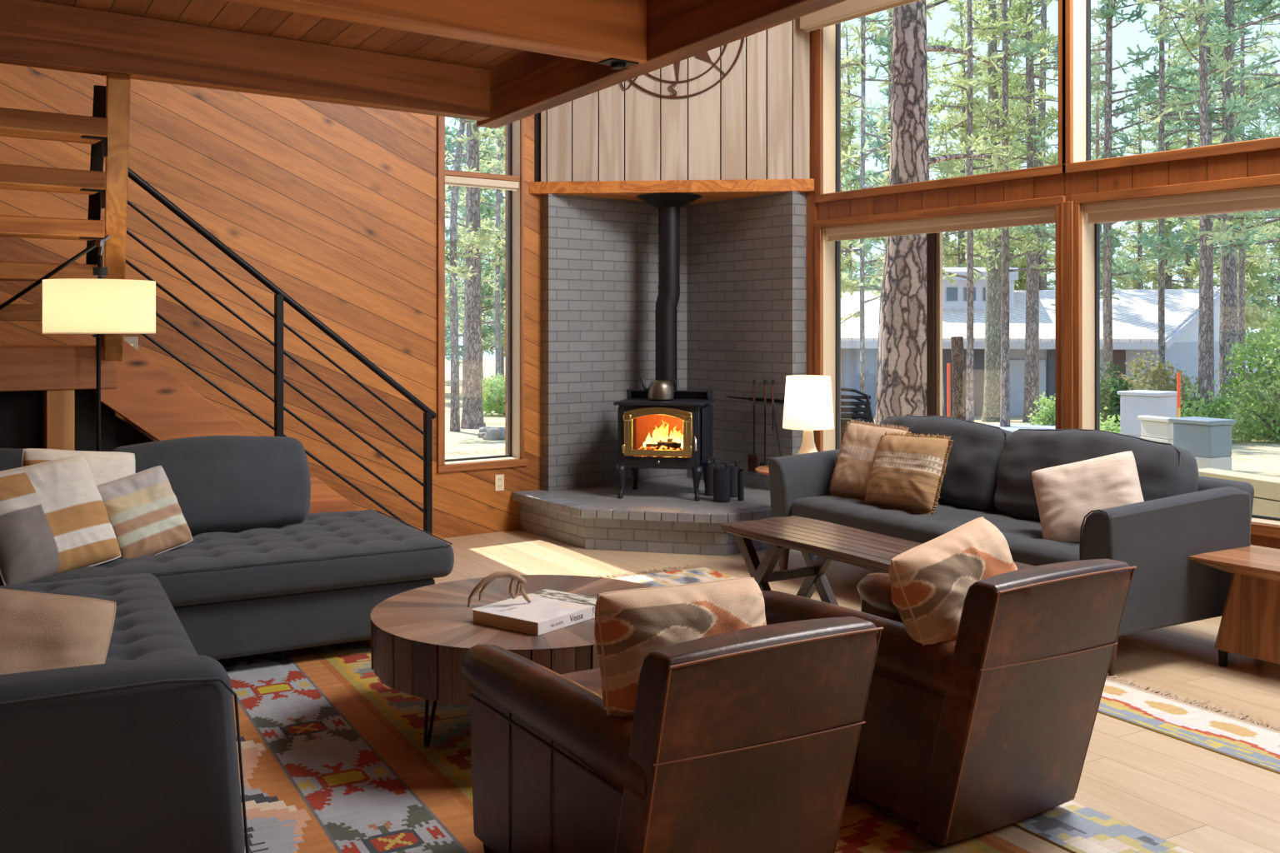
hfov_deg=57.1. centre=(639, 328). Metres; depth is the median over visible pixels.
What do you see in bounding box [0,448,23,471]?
cushion
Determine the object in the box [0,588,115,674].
throw pillow
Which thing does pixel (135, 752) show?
sectional sofa
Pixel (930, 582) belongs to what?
throw pillow
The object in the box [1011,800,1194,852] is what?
rug
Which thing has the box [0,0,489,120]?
ceiling beam
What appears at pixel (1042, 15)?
pine
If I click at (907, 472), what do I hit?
throw pillow
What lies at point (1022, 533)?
seat cushion
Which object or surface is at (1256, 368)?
building
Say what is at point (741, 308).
brick wall
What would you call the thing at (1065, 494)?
throw pillow
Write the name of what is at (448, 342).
pine
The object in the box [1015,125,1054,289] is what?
pine
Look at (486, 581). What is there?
antler mount
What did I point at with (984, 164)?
pine
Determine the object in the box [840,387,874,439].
patio chair
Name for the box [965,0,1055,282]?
pine
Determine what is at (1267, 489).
edging
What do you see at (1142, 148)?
pine
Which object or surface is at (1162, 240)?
pine tree
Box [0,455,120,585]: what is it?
throw pillow
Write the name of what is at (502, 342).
pine
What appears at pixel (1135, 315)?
house
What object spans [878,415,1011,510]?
cushion
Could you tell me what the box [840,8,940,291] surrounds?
pine
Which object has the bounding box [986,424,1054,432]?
driveway
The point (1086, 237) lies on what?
window
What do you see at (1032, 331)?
pine tree
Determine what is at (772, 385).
tool
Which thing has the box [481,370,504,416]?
shrub
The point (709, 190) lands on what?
mantel shelf
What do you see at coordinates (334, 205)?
wall
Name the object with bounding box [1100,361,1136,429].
shrub
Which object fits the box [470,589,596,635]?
book
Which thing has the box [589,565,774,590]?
rug
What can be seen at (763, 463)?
tool
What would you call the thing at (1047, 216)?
roller shade
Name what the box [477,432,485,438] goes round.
stone
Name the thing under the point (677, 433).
wood stove
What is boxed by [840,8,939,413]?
pine tree
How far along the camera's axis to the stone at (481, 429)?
26.86 m
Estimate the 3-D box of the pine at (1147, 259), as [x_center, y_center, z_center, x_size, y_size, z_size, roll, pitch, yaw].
[36.849,-6.870,82.382,8.341,21.278,7.318,0,0,-20]
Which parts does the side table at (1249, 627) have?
leg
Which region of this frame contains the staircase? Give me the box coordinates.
[0,73,436,536]
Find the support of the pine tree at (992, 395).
on the ground
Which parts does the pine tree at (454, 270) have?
crown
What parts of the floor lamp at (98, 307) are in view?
lamp shade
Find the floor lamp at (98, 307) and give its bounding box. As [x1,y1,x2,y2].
[0,235,155,451]
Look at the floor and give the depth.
4.31 m
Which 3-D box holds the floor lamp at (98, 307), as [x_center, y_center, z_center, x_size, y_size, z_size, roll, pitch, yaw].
[-2.480,0.507,5.098,0.716,1.786,1.152,0,0,-37]
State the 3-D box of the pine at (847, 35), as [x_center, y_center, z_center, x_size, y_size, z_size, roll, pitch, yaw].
[14.407,-8.905,83.086,6.898,25.417,8.211,0,0,32]
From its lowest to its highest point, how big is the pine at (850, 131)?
19.016 m
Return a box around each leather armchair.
[460,616,883,852]
[760,559,1136,848]
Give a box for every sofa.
[0,435,454,852]
[766,415,1254,675]
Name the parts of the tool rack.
arm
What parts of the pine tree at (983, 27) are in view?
crown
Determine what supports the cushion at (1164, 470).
on the sofa at (1183, 513)
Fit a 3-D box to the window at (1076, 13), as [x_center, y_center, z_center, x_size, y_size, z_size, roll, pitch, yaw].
[2.999,-2.030,5.798,0.172,2.344,1.956,0,0,-37]
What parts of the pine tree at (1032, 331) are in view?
crown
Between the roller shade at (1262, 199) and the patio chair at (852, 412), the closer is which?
the roller shade at (1262, 199)
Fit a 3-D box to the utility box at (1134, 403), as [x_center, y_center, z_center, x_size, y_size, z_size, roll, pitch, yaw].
[6.901,1.561,15.956,0.560,1.408,0.605,0,0,-40]
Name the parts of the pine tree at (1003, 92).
crown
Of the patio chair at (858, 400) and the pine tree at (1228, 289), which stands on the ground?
the pine tree at (1228, 289)
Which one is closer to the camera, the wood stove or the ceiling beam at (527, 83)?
the ceiling beam at (527, 83)
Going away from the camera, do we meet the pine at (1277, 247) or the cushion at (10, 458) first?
the cushion at (10, 458)
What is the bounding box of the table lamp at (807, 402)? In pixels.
[782,375,834,454]
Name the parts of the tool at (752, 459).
blade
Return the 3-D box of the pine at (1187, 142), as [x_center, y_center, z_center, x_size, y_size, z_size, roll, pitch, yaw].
[29.763,-8.002,64.287,8.161,23.581,6.856,0,0,-5]
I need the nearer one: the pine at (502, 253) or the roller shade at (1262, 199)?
the roller shade at (1262, 199)
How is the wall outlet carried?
attached to the wall at (334, 205)
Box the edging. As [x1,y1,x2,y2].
[1198,468,1279,518]
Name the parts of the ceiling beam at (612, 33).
bolt plate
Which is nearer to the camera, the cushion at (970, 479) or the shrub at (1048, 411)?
the cushion at (970, 479)
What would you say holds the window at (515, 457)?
in the wall at (334, 205)
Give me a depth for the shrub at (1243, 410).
25.64 m
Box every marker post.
[946,363,950,417]
[1176,372,1180,417]
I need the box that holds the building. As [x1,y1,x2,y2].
[1237,344,1279,403]
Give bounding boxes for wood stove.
[613,388,714,500]
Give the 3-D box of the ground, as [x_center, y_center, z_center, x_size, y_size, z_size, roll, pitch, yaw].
[5.351,2.630,126.952,254.721,2.037,209.702,0,0,-37]
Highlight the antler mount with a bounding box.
[467,570,530,607]
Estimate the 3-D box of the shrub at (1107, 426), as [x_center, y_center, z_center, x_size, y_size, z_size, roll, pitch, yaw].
[7.982,1.929,20.014,1.360,1.242,1.313,0,0,-14]
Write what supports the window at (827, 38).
in the wall at (1267, 162)
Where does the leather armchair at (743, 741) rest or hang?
on the rug at (336, 759)
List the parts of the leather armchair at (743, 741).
leg, panel, armrest, backrest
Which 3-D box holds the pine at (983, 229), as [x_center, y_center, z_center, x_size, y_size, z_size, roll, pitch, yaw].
[23.996,-3.846,82.404,4.932,15.138,5.871,0,0,20]
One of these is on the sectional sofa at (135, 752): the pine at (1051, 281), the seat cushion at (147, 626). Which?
the seat cushion at (147, 626)
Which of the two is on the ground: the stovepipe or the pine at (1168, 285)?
the pine at (1168, 285)
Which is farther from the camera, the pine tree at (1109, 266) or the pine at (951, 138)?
the pine at (951, 138)
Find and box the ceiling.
[36,0,524,68]
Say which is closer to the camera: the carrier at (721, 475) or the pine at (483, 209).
the carrier at (721, 475)
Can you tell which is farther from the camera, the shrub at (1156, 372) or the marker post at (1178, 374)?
the shrub at (1156, 372)
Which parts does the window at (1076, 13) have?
sash, casing rail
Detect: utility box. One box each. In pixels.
[1117,390,1176,438]
[1137,415,1173,445]
[1169,416,1236,470]
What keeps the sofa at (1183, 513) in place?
on the floor
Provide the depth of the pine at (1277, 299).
78.11 m
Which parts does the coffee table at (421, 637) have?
leg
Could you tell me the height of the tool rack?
0.024 m
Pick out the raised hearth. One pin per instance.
(660, 516)
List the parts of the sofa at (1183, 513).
leg, armrest, leg, armrest, backrest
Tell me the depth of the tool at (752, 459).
8.28 m
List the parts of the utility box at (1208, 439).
lid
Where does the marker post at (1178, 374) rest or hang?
on the ground
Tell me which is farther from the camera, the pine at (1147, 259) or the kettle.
the pine at (1147, 259)
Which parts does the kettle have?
spout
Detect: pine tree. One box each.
[445,118,504,431]
[445,122,504,429]
[445,127,504,401]
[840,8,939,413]
[925,0,1054,421]
[929,0,1058,422]
[937,0,1102,426]
[963,0,1058,423]
[1002,0,1199,381]
[1090,0,1255,385]
[1111,0,1279,410]
[1133,0,1279,416]
[1139,0,1279,414]
[1165,0,1279,261]
[1183,0,1279,398]
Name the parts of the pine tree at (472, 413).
crown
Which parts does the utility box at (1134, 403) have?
lid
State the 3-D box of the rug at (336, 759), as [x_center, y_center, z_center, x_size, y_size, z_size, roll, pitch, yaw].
[-0.480,1.390,3.475,2.310,0.020,4.144,0,0,-29]
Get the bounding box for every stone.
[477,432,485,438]
[479,426,490,432]
[482,426,504,440]
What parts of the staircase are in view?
closet panel, landing post, under stair panel, rail post, handrail, rail post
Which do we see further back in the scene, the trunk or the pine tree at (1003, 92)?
the trunk
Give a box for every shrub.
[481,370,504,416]
[1020,391,1054,425]
[1100,347,1214,424]
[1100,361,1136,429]
[1100,405,1120,434]
[1161,382,1253,442]
[1210,385,1279,438]
[1212,306,1279,444]
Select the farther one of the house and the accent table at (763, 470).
the house
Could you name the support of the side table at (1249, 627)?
on the floor
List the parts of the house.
garage door, garage door, garage door, entry door, entry door, gable trim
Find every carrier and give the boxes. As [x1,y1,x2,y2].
[704,458,717,495]
[713,462,729,502]
[726,461,739,497]
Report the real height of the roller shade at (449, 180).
0.062 m
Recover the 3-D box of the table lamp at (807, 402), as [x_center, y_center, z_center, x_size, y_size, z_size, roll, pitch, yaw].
[1.020,0.570,7.129,0.310,0.560,0.310,0,0,-37]
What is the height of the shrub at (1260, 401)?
3.164 m
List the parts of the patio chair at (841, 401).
backrest, frame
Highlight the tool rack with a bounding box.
[727,395,784,403]
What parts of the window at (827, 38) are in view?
sash, casing rail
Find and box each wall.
[0,63,540,539]
[534,17,809,181]
[540,190,805,490]
[816,22,1279,549]
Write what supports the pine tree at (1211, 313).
on the ground
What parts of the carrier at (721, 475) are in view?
handle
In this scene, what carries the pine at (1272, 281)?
on the ground
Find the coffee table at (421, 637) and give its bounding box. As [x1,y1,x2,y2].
[370,575,653,747]
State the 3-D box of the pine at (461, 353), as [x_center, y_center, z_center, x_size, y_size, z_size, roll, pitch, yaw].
[-9.626,-3.701,65.297,4.827,14.841,5.334,0,0,35]
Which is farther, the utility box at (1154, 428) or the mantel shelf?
the utility box at (1154, 428)
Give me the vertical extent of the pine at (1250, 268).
25.979 m
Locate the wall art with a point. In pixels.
(704, 56)
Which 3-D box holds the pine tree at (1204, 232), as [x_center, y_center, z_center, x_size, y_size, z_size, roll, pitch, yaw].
[11.441,-6.109,23.736,3.090,17.208,3.501,0,0,-3]
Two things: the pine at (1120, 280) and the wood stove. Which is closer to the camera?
the wood stove
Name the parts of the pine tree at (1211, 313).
crown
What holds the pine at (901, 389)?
on the ground
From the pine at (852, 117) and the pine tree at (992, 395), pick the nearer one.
the pine tree at (992, 395)
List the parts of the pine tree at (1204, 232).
crown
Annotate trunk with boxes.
[950,336,966,419]
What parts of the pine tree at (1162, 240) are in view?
crown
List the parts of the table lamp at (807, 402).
lamp shade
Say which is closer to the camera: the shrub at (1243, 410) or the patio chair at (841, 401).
the patio chair at (841, 401)
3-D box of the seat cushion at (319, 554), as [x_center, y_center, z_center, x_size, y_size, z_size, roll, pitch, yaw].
[-2.111,1.008,5.047,2.367,0.170,1.133,0,0,-30]
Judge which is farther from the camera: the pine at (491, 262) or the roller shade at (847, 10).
the pine at (491, 262)
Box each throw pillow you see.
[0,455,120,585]
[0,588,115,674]
[21,448,135,485]
[96,465,193,558]
[594,577,766,717]
[829,420,911,499]
[863,431,953,514]
[889,516,1017,645]
[1031,450,1144,542]
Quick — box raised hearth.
[511,477,771,555]
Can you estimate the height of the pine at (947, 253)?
18.411 m
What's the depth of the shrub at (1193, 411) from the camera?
23.60 m
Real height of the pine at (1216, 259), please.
22.151 m
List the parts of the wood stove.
leg, door corner, leg, door, plate, rail, door corner, door handle, leg, leg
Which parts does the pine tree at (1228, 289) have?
crown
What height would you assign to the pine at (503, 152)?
22.996 m
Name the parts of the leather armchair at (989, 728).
armrest, armrest, panel, panel, leg, backrest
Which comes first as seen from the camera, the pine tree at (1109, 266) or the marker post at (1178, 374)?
the marker post at (1178, 374)
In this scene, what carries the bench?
on the rug at (679, 576)
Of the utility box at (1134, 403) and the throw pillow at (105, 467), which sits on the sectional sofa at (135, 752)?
the throw pillow at (105, 467)
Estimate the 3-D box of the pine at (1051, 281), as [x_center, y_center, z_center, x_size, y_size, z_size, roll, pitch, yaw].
[25.134,-3.980,68.163,5.586,15.407,5.055,0,0,23]
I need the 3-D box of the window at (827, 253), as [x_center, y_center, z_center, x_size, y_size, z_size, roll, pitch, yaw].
[1.845,0.132,7.338,0.182,1.734,1.914,0,0,-37]
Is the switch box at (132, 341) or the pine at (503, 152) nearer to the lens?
the switch box at (132, 341)
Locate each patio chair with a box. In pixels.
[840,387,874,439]
[840,394,870,444]
[840,400,867,441]
[840,412,864,436]
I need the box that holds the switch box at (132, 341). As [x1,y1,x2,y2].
[123,336,138,349]
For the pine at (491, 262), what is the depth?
80.65 m
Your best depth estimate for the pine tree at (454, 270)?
27.88 m
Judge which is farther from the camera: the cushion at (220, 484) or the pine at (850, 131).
the pine at (850, 131)
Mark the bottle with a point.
(740, 473)
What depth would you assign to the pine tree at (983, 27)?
27.96 m
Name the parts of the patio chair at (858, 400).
backrest, frame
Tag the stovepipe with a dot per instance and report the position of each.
(668, 205)
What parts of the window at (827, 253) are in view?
sash, casing rail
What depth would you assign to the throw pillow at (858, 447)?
6.46 m
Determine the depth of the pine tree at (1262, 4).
25.30 m
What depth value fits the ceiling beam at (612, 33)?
4.09 m
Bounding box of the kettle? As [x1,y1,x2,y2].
[640,378,675,400]
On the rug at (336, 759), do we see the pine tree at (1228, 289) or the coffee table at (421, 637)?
the coffee table at (421, 637)
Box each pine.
[445,117,504,352]
[445,125,464,324]
[445,126,504,379]
[445,128,494,393]
[445,136,504,380]
[445,212,459,353]
[459,134,504,349]
[482,140,504,335]
[483,148,504,336]
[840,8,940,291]
[840,21,885,280]
[840,30,882,291]
[840,75,880,291]
[853,112,888,285]
[875,0,1053,424]
[875,35,949,239]
[926,0,1021,289]
[929,45,1018,265]
[929,126,957,267]
[948,61,1054,274]
[955,0,1115,289]
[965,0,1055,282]
[965,229,985,264]
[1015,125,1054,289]
[1046,30,1144,287]
[1046,142,1058,289]
[1090,25,1135,289]
[1111,0,1221,289]
[1111,99,1183,289]
[1111,130,1164,289]
[1123,81,1194,289]
[1124,30,1199,289]
[1140,0,1279,335]
[1180,69,1279,342]
[1183,2,1279,356]
[1237,78,1279,358]
[1237,126,1279,364]
[1245,9,1279,349]
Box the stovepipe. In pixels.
[636,192,701,389]
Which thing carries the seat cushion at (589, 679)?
on the leather armchair at (743, 741)
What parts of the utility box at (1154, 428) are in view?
lid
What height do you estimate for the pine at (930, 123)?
20.956 m
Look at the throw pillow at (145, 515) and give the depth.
4.83 m
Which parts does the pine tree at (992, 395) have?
crown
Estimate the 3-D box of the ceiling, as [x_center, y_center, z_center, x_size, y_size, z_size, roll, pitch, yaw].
[-0.832,-1.268,2.096,4.394,0.065,5.550,0,0,-37]
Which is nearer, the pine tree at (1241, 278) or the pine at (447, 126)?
the pine tree at (1241, 278)
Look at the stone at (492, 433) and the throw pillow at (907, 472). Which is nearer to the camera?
the throw pillow at (907, 472)
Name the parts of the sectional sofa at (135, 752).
armrest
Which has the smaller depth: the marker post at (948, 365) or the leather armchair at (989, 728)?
the leather armchair at (989, 728)
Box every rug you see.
[216,639,1029,852]
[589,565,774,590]
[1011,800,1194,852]
[1097,673,1279,774]
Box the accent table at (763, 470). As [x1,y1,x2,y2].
[755,465,779,565]
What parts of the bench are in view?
leg, leg, leg, leg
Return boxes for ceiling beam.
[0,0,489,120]
[222,0,646,69]
[476,0,846,128]
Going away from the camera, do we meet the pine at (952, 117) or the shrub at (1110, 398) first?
the shrub at (1110, 398)
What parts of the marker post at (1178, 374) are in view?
post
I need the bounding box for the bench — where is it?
[721,515,1034,605]
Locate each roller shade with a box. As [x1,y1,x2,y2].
[445,175,519,190]
[800,0,919,32]
[825,207,1054,241]
[1084,186,1279,224]
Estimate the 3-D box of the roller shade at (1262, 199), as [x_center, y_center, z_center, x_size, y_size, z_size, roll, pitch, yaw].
[3.002,-0.625,5.762,0.070,0.104,1.790,0,0,-37]
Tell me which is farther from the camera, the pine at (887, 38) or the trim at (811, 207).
the pine at (887, 38)
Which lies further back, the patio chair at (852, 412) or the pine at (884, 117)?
the pine at (884, 117)
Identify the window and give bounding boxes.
[436,115,527,473]
[815,0,1064,203]
[815,195,1065,451]
[1062,0,1279,174]
[1070,174,1279,538]
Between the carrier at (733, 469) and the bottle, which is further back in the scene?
the carrier at (733, 469)
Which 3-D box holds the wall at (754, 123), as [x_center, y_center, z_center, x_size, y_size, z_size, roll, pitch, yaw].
[0.222,-2.290,8.181,1.934,2.620,0.052,0,0,5]
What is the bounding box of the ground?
[445,360,1279,478]
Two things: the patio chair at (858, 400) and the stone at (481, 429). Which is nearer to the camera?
the patio chair at (858, 400)
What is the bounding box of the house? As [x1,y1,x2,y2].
[840,267,1219,416]
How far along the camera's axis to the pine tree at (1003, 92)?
28.94 m
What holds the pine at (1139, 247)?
on the ground
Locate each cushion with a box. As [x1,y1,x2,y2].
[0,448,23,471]
[0,510,454,607]
[0,573,197,664]
[111,435,310,535]
[561,668,602,696]
[791,495,1079,566]
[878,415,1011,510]
[994,430,1199,521]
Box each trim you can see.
[805,30,816,443]
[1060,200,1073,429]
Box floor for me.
[433,530,1279,852]
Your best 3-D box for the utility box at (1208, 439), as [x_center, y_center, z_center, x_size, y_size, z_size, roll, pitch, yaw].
[6.156,1.576,12.876,0.420,1.169,0.530,0,0,-27]
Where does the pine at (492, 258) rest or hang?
on the ground
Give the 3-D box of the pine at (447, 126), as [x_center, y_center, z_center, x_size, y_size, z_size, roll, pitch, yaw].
[-15.062,-6.992,82.755,6.201,21.527,6.990,0,0,-23]
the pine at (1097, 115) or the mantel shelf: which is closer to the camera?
the mantel shelf
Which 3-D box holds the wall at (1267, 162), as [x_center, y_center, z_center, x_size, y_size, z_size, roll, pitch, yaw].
[3.264,-0.950,5.489,0.180,5.300,9.240,0,0,-37]
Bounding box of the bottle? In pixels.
[737,465,744,500]
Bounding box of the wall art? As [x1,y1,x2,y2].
[620,37,744,98]
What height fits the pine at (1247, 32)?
21.645 m
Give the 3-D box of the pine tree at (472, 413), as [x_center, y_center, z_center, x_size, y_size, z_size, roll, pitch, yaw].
[-4.203,-5.901,29.789,4.639,17.212,3.779,0,0,43]
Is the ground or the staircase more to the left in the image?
the staircase
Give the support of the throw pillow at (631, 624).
on the leather armchair at (743, 741)
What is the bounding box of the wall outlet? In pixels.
[495,474,504,491]
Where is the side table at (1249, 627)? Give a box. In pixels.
[1188,545,1279,666]
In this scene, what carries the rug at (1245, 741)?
on the floor
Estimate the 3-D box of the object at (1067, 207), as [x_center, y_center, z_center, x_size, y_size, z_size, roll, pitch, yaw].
[2.366,0.350,6.505,0.029,2.100,0.073,0,0,-37]
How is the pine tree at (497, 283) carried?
on the ground
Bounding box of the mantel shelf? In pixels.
[529,179,814,204]
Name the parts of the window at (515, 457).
sash, casing rail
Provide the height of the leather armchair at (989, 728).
0.760 m
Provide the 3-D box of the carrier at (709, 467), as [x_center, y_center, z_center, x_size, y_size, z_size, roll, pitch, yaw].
[0.482,1.009,8.003,0.087,0.249,0.087,0,0,-37]
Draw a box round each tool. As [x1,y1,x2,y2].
[747,380,758,473]
[760,380,768,466]
[770,379,781,456]
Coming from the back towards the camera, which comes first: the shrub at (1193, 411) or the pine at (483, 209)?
the pine at (483, 209)

